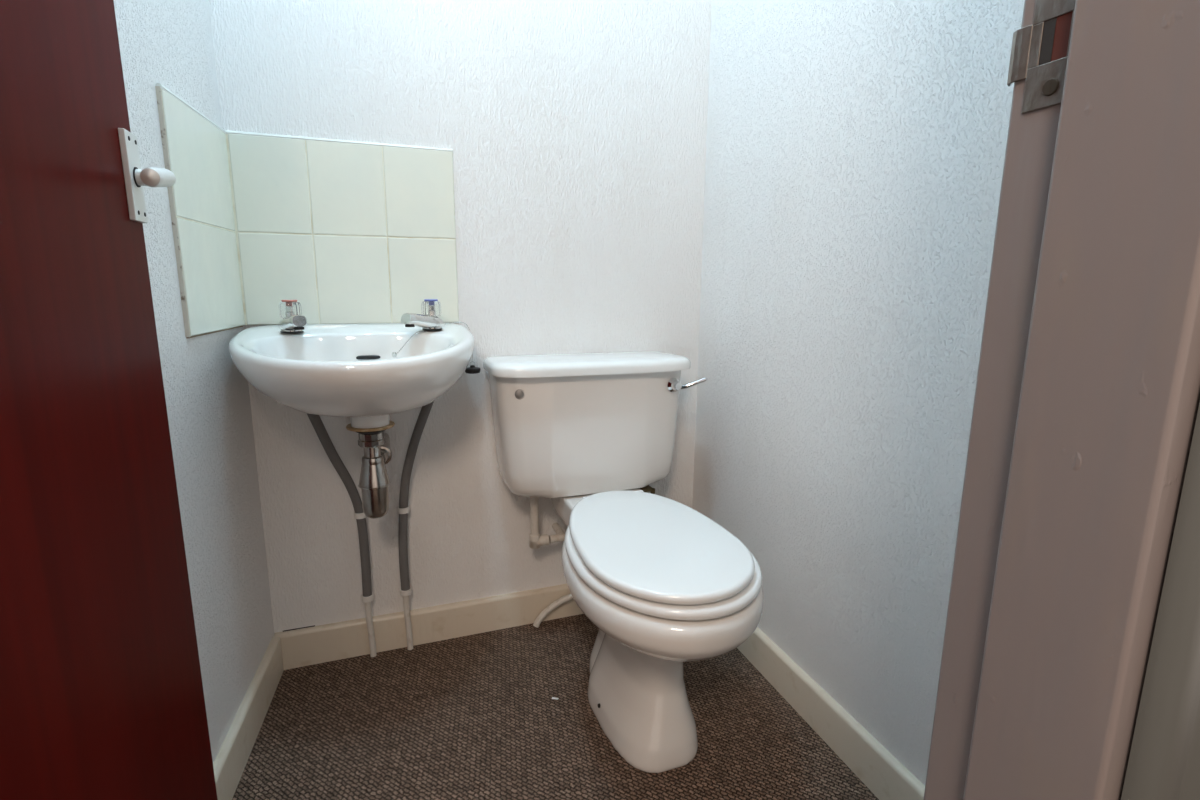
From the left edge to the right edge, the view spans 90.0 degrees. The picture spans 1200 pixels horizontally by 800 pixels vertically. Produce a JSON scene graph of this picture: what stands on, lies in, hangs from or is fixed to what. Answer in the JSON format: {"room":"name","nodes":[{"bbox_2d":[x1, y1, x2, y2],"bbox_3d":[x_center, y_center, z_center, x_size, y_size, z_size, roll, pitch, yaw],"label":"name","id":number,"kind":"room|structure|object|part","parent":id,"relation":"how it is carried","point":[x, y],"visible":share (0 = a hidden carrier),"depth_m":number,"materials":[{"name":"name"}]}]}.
{"room":"bathroom","nodes":[
{"label":"bathroom","id":0,"kind":"room"},
{"bbox_2d":[113,0,273,762],"bbox_3d":[-0.668,-0.449,0.625,0.120,2.450,1.203,-2,11,-15],"label":"wall","id":1,"kind":"structure","parent":0,"point":[169,43],"depth_m":1.05,"materials":[{"name":"paint"}]},
{"bbox_2d":[213,636,283,799],"bbox_3d":[-0.610,0.707,0.861,0.016,0.091,1.176,-2,11,-15],"label":"baseboard","id":2,"kind":"structure","parent":1,"relation":"attached to","point":[229,764],"depth_m":1.17,"materials":[{"name":"beige paint"}]},
{"bbox_2d":[209,0,711,633],"bbox_3d":[-0.312,-0.599,1.427,1.600,2.450,0.100,-4,11,-20],"label":"wall","id":3,"kind":"structure","parent":0,"point":[575,130],"depth_m":1.45,"materials":[{"name":"paint"}]},
{"bbox_2d":[155,83,458,337],"bbox_3d":[-0.512,-0.337,1.183,0.484,0.394,0.305,-4,11,-20],"label":"tile backsplash","id":4,"kind":"structure","parent":3,"relation":"attached to","point":[353,232],"depth_m":1.29,"materials":[{"name":"white tile"}]},
{"bbox_3d":[-0.721,-0.322,1.104,0.007,0.384,0.293,-2,11,-15],"label":"tile panel","id":5,"kind":"part","parent":4,"relation":"part of","materials":[{"name":"white tile"}]},
{"bbox_3d":[-0.546,-0.363,1.326,0.445,0.384,0.007,-4,11,-20],"label":"tile panel","id":6,"kind":"part","parent":4,"relation":"part of","materials":[{"name":"white tile"}]},
{"bbox_2d":[307,413,376,656],"bbox_3d":[-0.593,0.318,1.389,0.039,0.660,0.136,7,12,30],"label":"supply pipe","id":7,"kind":"object","parent":3,"relation":"attached to","point":[367,596],"visible":0.8,"depth_m":1.41,"materials":[{"name":"grey plastic"}]},
{"bbox_2d":[228,323,473,428],"bbox_3d":[-0.475,-0.042,1.195,0.466,0.196,0.410,-4,11,-20],"label":"basin","id":8,"kind":"object","parent":3,"relation":"attached to","point":[335,370],"visible":0.99,"depth_m":1.11,"materials":[{"name":"white ceramic"}]},
{"bbox_2d":[279,300,306,332],"bbox_3d":[-0.617,-0.166,1.202,0.046,0.066,0.118,-6,13,-31],"label":"tap","id":9,"kind":"object","parent":8,"relation":"on","point":[293,321],"visible":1,"depth_m":1.21,"materials":[{"name":"silver metal"}]},
{"bbox_3d":[-0.635,-0.184,1.230,0.040,0.035,0.040,-9,15,-42],"label":"handle","id":10,"kind":"part","parent":9,"relation":"part of","materials":[{"name":"white plastic"}]},
{"bbox_3d":[-0.614,-0.154,1.206,0.045,0.038,0.118,-7,13,-35],"label":"spout","id":11,"kind":"part","parent":9,"relation":"part of","materials":[{"name":"silver metal"}]},
{"bbox_2d":[346,421,394,518],"bbox_3d":[-0.497,0.137,1.318,0.095,0.202,0.229,-4,11,-20],"label":"trap","id":12,"kind":"object","parent":8,"relation":"attached to","point":[374,481],"visible":0.93,"depth_m":1.24,"materials":[{"name":"silver metal"}]},
{"bbox_2d":[346,421,394,431],"bbox_3d":[-0.473,0.054,1.238,0.095,0.007,0.095,-4,11,-20],"label":"washer","id":13,"kind":"object","parent":12,"relation":"in","point":[380,429],"depth_m":1.20,"materials":[{"name":"white plastic"}]},
{"bbox_2d":[361,486,388,518],"bbox_3d":[-0.474,0.213,1.268,0.053,0.072,0.053,-4,11,-20],"label":"cup","id":14,"kind":"object","parent":12,"relation":"on","point":[375,499],"depth_m":1.25,"materials":[{"name":"silver metal"}]},
{"bbox_2d":[401,299,444,329],"bbox_3d":[-0.387,-0.183,1.296,0.046,0.066,0.118,5,12,24],"label":"tap","id":15,"kind":"object","parent":8,"relation":"on","point":[429,319],"visible":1,"depth_m":1.30,"materials":[{"name":"silver metal"}]},
{"bbox_3d":[-0.385,-0.171,1.297,0.045,0.038,0.118,4,11,19],"label":"spout","id":16,"kind":"part","parent":15,"relation":"part of","materials":[{"name":"silver metal"}]},
{"bbox_3d":[-0.372,-0.201,1.325,0.040,0.035,0.040,-9,15,-42],"label":"handle","id":17,"kind":"part","parent":15,"relation":"part of","materials":[{"name":"white plastic"}]},
{"bbox_2d":[392,322,480,373],"bbox_3d":[-0.374,-0.113,1.357,0.220,0.120,0.055,-9,15,-42],"label":"plug","id":18,"kind":"object","parent":8,"relation":"hanging from","point":[472,369],"visible":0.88,"depth_m":1.41,"materials":[{"name":"black rubber"}]},
{"bbox_3d":[-0.408,-0.122,1.296,0.005,0.050,0.082,9,14,38],"label":"chain","id":19,"kind":"part","parent":18,"relation":"part of","materials":[{"name":"silver metal"}]},
{"bbox_3d":[-0.340,-0.136,1.406,0.076,0.093,0.030,-5,12,-27],"label":"chain","id":20,"kind":"part","parent":18,"relation":"part of","materials":[{"name":"silver metal"}]},
{"bbox_2d":[397,402,433,649],"bbox_3d":[-0.438,0.306,1.453,0.123,0.660,0.041,3,11,13],"label":"supply pipe","id":21,"kind":"object","parent":3,"relation":"attached to","point":[403,508],"visible":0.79,"depth_m":1.45,"materials":[{"name":"grey plastic"}]},
{"bbox_2d":[274,584,583,669],"bbox_3d":[-0.248,0.566,1.613,1.110,0.093,0.016,-4,11,-20],"label":"baseboard","id":22,"kind":"structure","parent":3,"relation":"attached to","point":[310,645],"depth_m":1.53,"materials":[{"name":"beige paint"}]},
{"bbox_2d":[232,614,878,799],"bbox_3d":[0.383,0.885,0.346,2.600,0.050,3.100,-4,11,-20],"label":"floor","id":23,"kind":"structure","parent":0,"point":[475,716],"depth_m":1.23,"materials":[{"name":"brown carpet"}]},
{"bbox_2d":[533,593,572,627],"bbox_3d":[-0.120,0.570,1.633,0.128,0.085,0.020,-4,11,-20],"label":"hose","id":24,"kind":"object","parent":23,"relation":"on","point":[566,598],"visible":0.91,"depth_m":1.62,"materials":[{"name":"white plastic"}]},
{"bbox_2d":[483,351,763,772],"bbox_3d":[0.075,0.303,1.279,0.515,0.740,0.759,-4,11,-20],"label":"toilet","id":25,"kind":"object","parent":23,"relation":"on","point":[664,586],"visible":1,"depth_m":1.21,"materials":[{"name":"white ceramic"}]},
{"bbox_2d":[529,497,564,548],"bbox_3d":[-0.142,0.289,1.556,0.101,0.156,0.093,-4,11,-20],"label":"pipe","id":26,"kind":"object","parent":25,"relation":"attached to","point":[536,540],"visible":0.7,"depth_m":1.51,"materials":[{"name":"white plastic"}]},
{"bbox_3d":[-0.024,-0.092,1.459,0.495,0.033,0.214,-4,11,-20],"label":"cistern lid","id":27,"kind":"part","parent":25,"relation":"part of","materials":[{"name":"white ceramic"}]},
{"bbox_3d":[0.094,0.261,1.153,0.304,0.020,0.496,-4,11,-20],"label":"lid","id":28,"kind":"part","parent":25,"relation":"part of","materials":[{"name":"white plastic"}]},
{"bbox_3d":[0.107,0.286,1.145,0.338,0.022,0.478,-4,11,-20],"label":"seat","id":29,"kind":"part","parent":25,"relation":"part of","materials":[{"name":"white plastic"}]},
{"bbox_3d":[0.225,-0.040,1.460,0.072,0.031,0.014,1,11,3],"label":"flush lever","id":30,"kind":"part","parent":25,"relation":"part of","materials":[{"name":"silver metal"}]},
{"bbox_2d":[692,0,1024,784],"bbox_3d":[0.523,-0.522,1.056,0.120,2.450,1.191,-3,11,-18],"label":"wall","id":31,"kind":"structure","parent":0,"point":[855,149],"depth_m":1.11,"materials":[{"name":"paint"}]},
{"bbox_2d":[737,627,924,799],"bbox_3d":[0.453,0.642,1.246,0.016,0.091,1.172,-3,11,-18],"label":"baseboard","id":32,"kind":"structure","parent":31,"relation":"attached to","point":[887,778],"depth_m":1.19,"materials":[{"name":"beige paint"}]},
{"bbox_3d":[-0.053,-0.356,0.164,3.400,2.450,0.119,-4,11,-20],"label":"wall","id":33,"kind":"structure","parent":0,"visible":0},
{"bbox_2d":[0,0,217,799],"bbox_3d":[-0.464,-0.185,0.468,0.089,1.977,0.657,-4,11,-20],"label":"door","id":34,"kind":"structure","parent":33,"relation":"in","point":[102,694],"depth_m":0.58,"materials":[{"name":"red wood"}]},
{"bbox_3d":[-0.574,-0.274,0.739,0.007,0.105,0.042,-4,11,-20],"label":"handle plate","id":35,"kind":"part","parent":34,"relation":"part of","materials":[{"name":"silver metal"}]},
{"bbox_3d":[-0.531,-0.265,0.720,0.040,0.031,0.103,-9,14,-40],"label":"lever","id":36,"kind":"part","parent":34,"relation":"part of","materials":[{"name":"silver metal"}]},
{"bbox_2d":[924,0,1199,799],"bbox_3d":[0.285,-0.172,0.330,0.043,2.030,0.122,-4,11,-20],"label":"trim","id":37,"kind":"structure","parent":33,"relation":"attached to","point":[1087,396],"depth_m":0.34,"materials":[{"name":"paint"}]},
{"bbox_3d":[0.264,-0.211,0.357,0.006,0.074,0.043,-4,11,-20],"label":"strike plate","id":38,"kind":"part","parent":37,"relation":"part of","materials":[{"name":"metal"}]},
{"bbox_2d":[1121,403,1199,799],"bbox_3d":[0.335,-0.175,0.272,0.066,2.060,0.014,-4,11,-20],"label":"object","id":39,"kind":"structure","parent":33,"relation":"attached to","point":[1164,758],"depth_m":0.32,"materials":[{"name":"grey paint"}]}
]}

